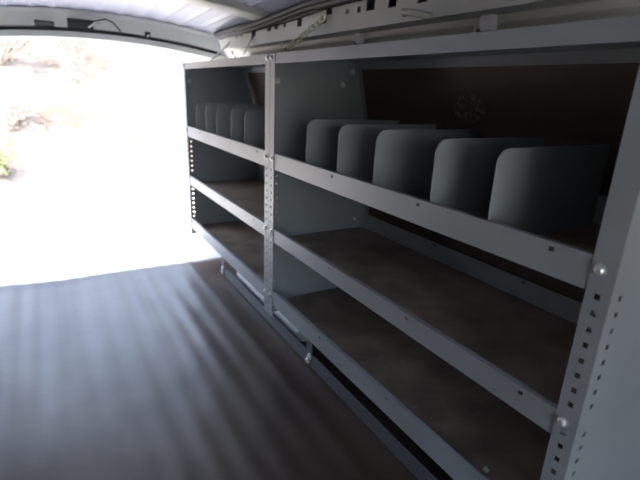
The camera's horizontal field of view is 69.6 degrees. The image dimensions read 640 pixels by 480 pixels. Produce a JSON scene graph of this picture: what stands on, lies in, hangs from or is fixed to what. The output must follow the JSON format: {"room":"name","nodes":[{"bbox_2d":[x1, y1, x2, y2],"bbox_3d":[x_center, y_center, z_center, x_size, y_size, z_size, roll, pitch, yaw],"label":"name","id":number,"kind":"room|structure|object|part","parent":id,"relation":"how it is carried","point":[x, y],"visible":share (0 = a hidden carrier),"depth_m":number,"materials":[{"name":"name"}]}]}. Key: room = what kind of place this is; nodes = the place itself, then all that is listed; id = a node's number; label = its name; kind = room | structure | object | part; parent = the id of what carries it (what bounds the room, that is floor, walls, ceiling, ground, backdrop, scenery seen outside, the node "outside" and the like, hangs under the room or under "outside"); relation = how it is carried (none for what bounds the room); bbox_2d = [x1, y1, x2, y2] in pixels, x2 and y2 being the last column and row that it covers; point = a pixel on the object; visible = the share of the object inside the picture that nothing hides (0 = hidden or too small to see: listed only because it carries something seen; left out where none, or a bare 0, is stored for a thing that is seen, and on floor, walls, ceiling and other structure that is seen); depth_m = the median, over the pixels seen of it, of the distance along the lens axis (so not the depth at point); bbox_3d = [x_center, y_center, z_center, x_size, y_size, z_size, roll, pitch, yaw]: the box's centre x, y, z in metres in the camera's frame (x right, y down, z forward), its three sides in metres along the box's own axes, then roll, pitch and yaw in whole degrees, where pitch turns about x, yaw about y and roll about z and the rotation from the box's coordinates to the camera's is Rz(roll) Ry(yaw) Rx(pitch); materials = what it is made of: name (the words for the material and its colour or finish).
{"room":"vehicle interior","nodes":[
{"label":"vehicle interior","id":0,"kind":"room"},
{"bbox_2d":[0,240,220,286],"bbox_3d":[-0.091,0.689,1.015,1.830,0.036,4.300,-8,21,-29],"label":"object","id":1,"kind":"structure","parent":0,"point":[83,265],"depth_m":2.54,"materials":[{"name":"white paint"}]},
{"bbox_2d":[0,235,203,263],"bbox_3d":[-1.220,0.117,2.865,1.830,0.186,0.180,-8,21,-29],"label":"trim","id":2,"kind":"structure","parent":1,"relation":"attached to","point":[14,259],"depth_m":2.75,"materials":[{"name":"white paint"}]},
{"bbox_2d":[0,257,452,479],"bbox_3d":[-0.051,0.705,0.876,1.660,0.020,3.824,-8,21,-29],"label":"floor mat","id":3,"kind":"object","parent":1,"relation":"on","point":[166,372],"visible":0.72,"depth_m":1.48,"materials":[{"name":"rubber"}]},
{"bbox_2d":[236,272,306,340],"bbox_3d":[-0.222,0.266,2.067,0.075,0.075,0.670,-8,21,-29],"label":"pipe","id":4,"kind":"object","parent":3,"relation":"on","point":[292,328],"visible":0.3,"depth_m":1.92,"materials":[{"name":"white plastic"}]},
{"bbox_2d":[221,256,437,479],"bbox_3d":[-0.034,0.380,1.649,0.046,0.130,1.855,-8,21,-29],"label":"base rail","id":5,"kind":"object","parent":3,"relation":"on","point":[392,443],"visible":0.91,"depth_m":1.47,"materials":[{"name":"grey metal"}]},
{"bbox_3d":[0.277,0.337,1.825,0.046,0.130,1.855,-8,21,-29],"label":"base rail","id":6,"kind":"object","parent":3,"relation":"on","visible":0},
{"bbox_2d":[182,54,276,311],"bbox_3d":[-0.287,-0.357,2.268,0.450,0.965,1.139,-8,21,-29],"label":"shelving unit","id":7,"kind":"object","parent":6,"relation":"on","point":[228,133],"visible":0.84,"depth_m":2.47,"materials":[{"name":"grey paint"}]},
{"bbox_2d":[211,41,229,59],"bbox_3d":[-0.552,-1.013,2.498,0.131,0.128,0.019,-1,18,-11],"label":"strap","id":8,"kind":"object","parent":7,"relation":"attached to","point":[228,43],"visible":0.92,"depth_m":2.49,"materials":[{"name":"metal"}]},
{"bbox_3d":[-0.560,-0.515,2.719,0.442,0.965,0.038,-8,21,-29],"label":"panel","id":9,"kind":"part","parent":7,"relation":"part of","materials":[{"name":"grey paint"}]},
{"bbox_3d":[-0.304,-0.796,2.103,0.346,0.031,1.132,-8,21,-29],"label":"panel","id":10,"kind":"part","parent":7,"relation":"part of","materials":[{"name":"grey paint"}]},
{"bbox_3d":[-0.293,-0.482,2.220,0.403,0.070,1.132,-8,21,-29],"label":"shelf","id":11,"kind":"part","parent":7,"relation":"part of","materials":[{"name":"grey metal"}]},
{"bbox_3d":[-0.305,0.021,2.390,0.428,0.072,1.132,-8,21,-29],"label":"shelf","id":12,"kind":"part","parent":7,"relation":"part of","materials":[{"name":"grey metal"}]},
{"bbox_3d":[-0.294,-0.223,2.311,0.428,0.064,1.132,-8,21,-29],"label":"shelf","id":13,"kind":"part","parent":7,"relation":"part of","materials":[{"name":"grey metal"}]},
{"bbox_3d":[-0.007,-0.200,1.821,0.442,0.965,0.038,-8,21,-29],"label":"panel","id":14,"kind":"part","parent":7,"relation":"part of","materials":[{"name":"grey paint"}]},
{"bbox_2d":[268,16,639,479],"bbox_3d":[0.305,-0.019,1.306,0.450,0.965,1.214,-8,21,-29],"label":"shelving unit","id":15,"kind":"object","parent":6,"relation":"on","point":[480,366],"visible":1,"depth_m":1.12,"materials":[{"name":"grey paint"}]},
{"bbox_3d":[0.013,-0.188,1.788,0.442,0.965,0.038,-8,21,-29],"label":"panel","id":16,"kind":"part","parent":15,"relation":"part of","materials":[{"name":"grey paint"}]},
{"bbox_3d":[0.287,0.359,1.428,0.428,0.072,1.207,-8,21,-29],"label":"shelf","id":17,"kind":"part","parent":15,"relation":"part of","materials":[{"name":"grey metal"}]},
{"bbox_3d":[0.299,-0.144,1.258,0.403,0.070,1.207,-8,21,-29],"label":"shelf","id":18,"kind":"part","parent":15,"relation":"part of","materials":[{"name":"grey metal"}]},
{"bbox_3d":[0.298,0.115,1.349,0.428,0.064,1.207,-8,21,-29],"label":"shelf","id":19,"kind":"part","parent":15,"relation":"part of","materials":[{"name":"grey metal"}]},
{"bbox_3d":[0.288,-0.458,1.141,0.346,0.031,1.207,-8,21,-29],"label":"panel","id":20,"kind":"part","parent":15,"relation":"part of","materials":[{"name":"grey paint"}]},
{"bbox_3d":[0.603,0.149,0.829,0.442,0.965,0.038,-8,21,-29],"label":"panel","id":21,"kind":"part","parent":15,"relation":"part of","materials":[{"name":"grey paint"}]},
{"bbox_2d":[0,0,426,37],"bbox_3d":[-0.055,-0.547,0.688,1.910,0.226,4.440,-8,21,-29],"label":"ceiling","id":22,"kind":"structure","parent":0,"point":[178,13],"depth_m":2.18,"materials":[{"name":"paint"}]},
{"bbox_2d":[0,6,226,60],"bbox_3d":[-1.175,-1.065,2.435,1.770,0.247,0.127,-8,21,-29],"label":"trim","id":23,"kind":"structure","parent":22,"relation":"attached to","point":[10,16],"depth_m":2.41,"materials":[{"name":"paint"}]},
{"bbox_2d":[34,20,53,26],"bbox_3d":[-1.361,-1.069,2.272,0.084,0.024,0.045,-8,21,-29],"label":"latch catch","id":24,"kind":"object","parent":23,"relation":"attached to","point":[36,22],"visible":1,"depth_m":2.26,"materials":[{"name":"black plastic"}]},
{"bbox_2d":[67,18,99,29],"bbox_3d":[-1.206,-1.100,2.351,0.149,0.046,0.054,-8,21,-29],"label":"latch","id":25,"kind":"object","parent":23,"relation":"attached to","point":[73,23],"depth_m":2.33,"materials":[{"name":"black plastic"}]},
{"bbox_2d":[93,19,120,31],"bbox_3d":[-1.114,-1.118,2.387,0.154,0.055,0.016,-10,22,-34],"label":"wire","id":26,"kind":"object","parent":23,"relation":"attached to","point":[100,19],"visible":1,"depth_m":2.39,"materials":[{"name":"black plastic"}]},
{"bbox_2d":[0,27,220,54],"bbox_3d":[-1.250,-1.026,2.361,1.522,0.110,0.012,-8,21,-29],"label":"seal","id":27,"kind":"object","parent":23,"relation":"attached to","point":[35,28],"visible":0.98,"depth_m":2.41,"materials":[{"name":"black rubber"}]},
{"bbox_2d":[144,32,150,38],"bbox_3d":[-0.941,-1.116,2.509,0.026,0.032,0.054,-8,21,-29],"label":"latch","id":28,"kind":"object","parent":23,"relation":"attached to","point":[147,34],"depth_m":2.50,"materials":[{"name":"silver plastic"}]},
{"bbox_2d":[175,0,269,20],"bbox_3d":[-0.867,-0.923,1.711,1.420,0.124,0.167,-8,21,-29],"label":"trim","id":29,"kind":"structure","parent":22,"relation":"attached to","point":[232,7],"depth_m":1.94,"materials":[{"name":"beige paint"}]},
{"bbox_2d":[213,0,361,39],"bbox_3d":[0.233,-0.687,1.245,0.057,0.068,3.200,-8,21,-29],"label":"wiring loom","id":30,"kind":"object","parent":22,"relation":"attached to","point":[305,8],"visible":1,"depth_m":1.84,"materials":[{"name":"grey plastic"}]},
{"bbox_2d":[220,0,600,50],"bbox_3d":[0.535,-0.547,0.917,0.097,0.126,4.220,-8,21,-29],"label":"rail","id":31,"kind":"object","parent":22,"relation":"attached to","point":[338,23],"depth_m":1.41,"materials":[{"name":"grey metal"}]},
{"bbox_2d":[400,8,432,19],"bbox_3d":[0.260,-0.619,1.261,0.034,0.038,0.125,-8,21,-29],"label":"loop","id":32,"kind":"object","parent":31,"relation":"attached to","point":[404,12],"visible":1,"depth_m":1.24,"materials":[{"name":"beige paint"}]},
{"bbox_3d":[0.741,0.014,1.290,0.040,1.220,4.300,-8,21,-29],"label":"wall","id":33,"kind":"structure","parent":0,"visible":0},
{"bbox_2d":[217,38,235,57],"bbox_3d":[-0.496,-0.629,2.950,0.318,1.215,0.180,-8,21,-29],"label":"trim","id":34,"kind":"structure","parent":33,"relation":"attached to","point":[229,54],"depth_m":2.69,"materials":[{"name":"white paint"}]},
{"bbox_2d":[278,14,326,52],"bbox_3d":[-0.077,-0.771,1.757,0.022,0.146,0.306,-13,23,-39],"label":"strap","id":35,"kind":"object","parent":33,"relation":"attached to","point":[316,22],"visible":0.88,"depth_m":1.73,"materials":[{"name":"grey metal"}]},
{"bbox_2d":[354,33,364,44],"bbox_3d":[0.132,-0.722,1.622,0.026,0.062,0.058,-8,21,-29],"label":"bracket","id":36,"kind":"object","parent":33,"relation":"attached to","point":[358,37],"visible":0.5,"depth_m":1.61,"materials":[{"name":"grey metal"}]},
{"bbox_2d":[233,0,639,56],"bbox_3d":[0.659,-0.469,1.021,0.249,0.103,4.220,-8,21,-29],"label":"trim","id":37,"kind":"structure","parent":33,"relation":"attached to","point":[603,9],"depth_m":1.14,"materials":[{"name":"beige paint"}]},
{"bbox_2d":[247,63,639,316],"bbox_3d":[0.413,-0.029,1.496,0.097,1.046,3.790,-8,21,-29],"label":"wall panel","id":38,"kind":"object","parent":33,"relation":"attached to","point":[565,104],"depth_m":1.23,"materials":[{"name":"brown wood"}]},
{"bbox_2d":[473,14,497,32],"bbox_3d":[0.414,-0.557,1.165,0.026,0.062,0.072,-8,21,-29],"label":"bracket","id":39,"kind":"object","parent":33,"relation":"attached to","point":[484,23],"visible":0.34,"depth_m":1.15,"materials":[{"name":"grey metal"}]},
{"label":"outside","id":40,"kind":"structure","parent":0,"visible":0},
{"bbox_2d":[0,175,198,257],"bbox_3d":[-5.263,-1.831,10.245,60.000,0.100,60.000,-8,21,-29],"label":"ground","id":41,"kind":"structure","parent":40,"point":[41,217],"depth_m":5.80,"materials":[{"name":"white"}]},
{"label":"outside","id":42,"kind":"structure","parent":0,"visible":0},
{"bbox_2d":[0,40,205,183],"bbox_3d":[-5.466,-4.590,11.969,30.000,4.124,12.000,-8,21,-29],"label":"outdoor background","id":43,"kind":"object","parent":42,"point":[104,110],"visible":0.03,"depth_m":8.54,"materials":[{"name":"white"}]},
{"bbox_2d":[0,135,18,175],"bbox_3d":[-4.921,-1.272,7.017,0.568,0.668,0.470,1,18,-5],"label":"shrub","id":44,"kind":"object","parent":43,"relation":"on","point":[3,164],"visible":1,"depth_m":7.05,"materials":[{"name":"green plant"}]},
{"bbox_3d":[-4.941,-1.172,7.069,0.225,0.443,0.253,7,18,13],"label":"stem","id":45,"kind":"part","parent":44,"relation":"part of","materials":[{"name":"green plant"}]},
{"bbox_2d":[0,83,36,129],"bbox_3d":[-4.960,-2.145,7.494,0.635,0.780,0.608,8,19,16],"label":"dry shrub","id":46,"kind":"object","parent":43,"relation":"on","point":[11,121],"visible":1,"depth_m":7.55,"materials":[{"name":"brown plant"}]},
{"bbox_3d":[-4.960,-2.041,7.542,0.297,0.554,0.324,-8,21,-29],"label":"stem","id":47,"kind":"part","parent":46,"relation":"part of","materials":[{"name":"brown plant"}]},
{"bbox_2d":[0,40,43,64],"bbox_3d":[-5.214,-3.937,8.294,1.368,1.626,1.324,12,20,27],"label":"dry shrub","id":48,"kind":"object","parent":43,"relation":"on","point":[12,48],"visible":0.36,"depth_m":8.18,"materials":[{"name":"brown plant"}]},
{"bbox_3d":[-5.279,-3.610,8.251,0.870,1.025,0.554,3,18,0],"label":"stem","id":49,"kind":"part","parent":48,"relation":"part of","materials":[{"name":"brown plant"}]}
]}

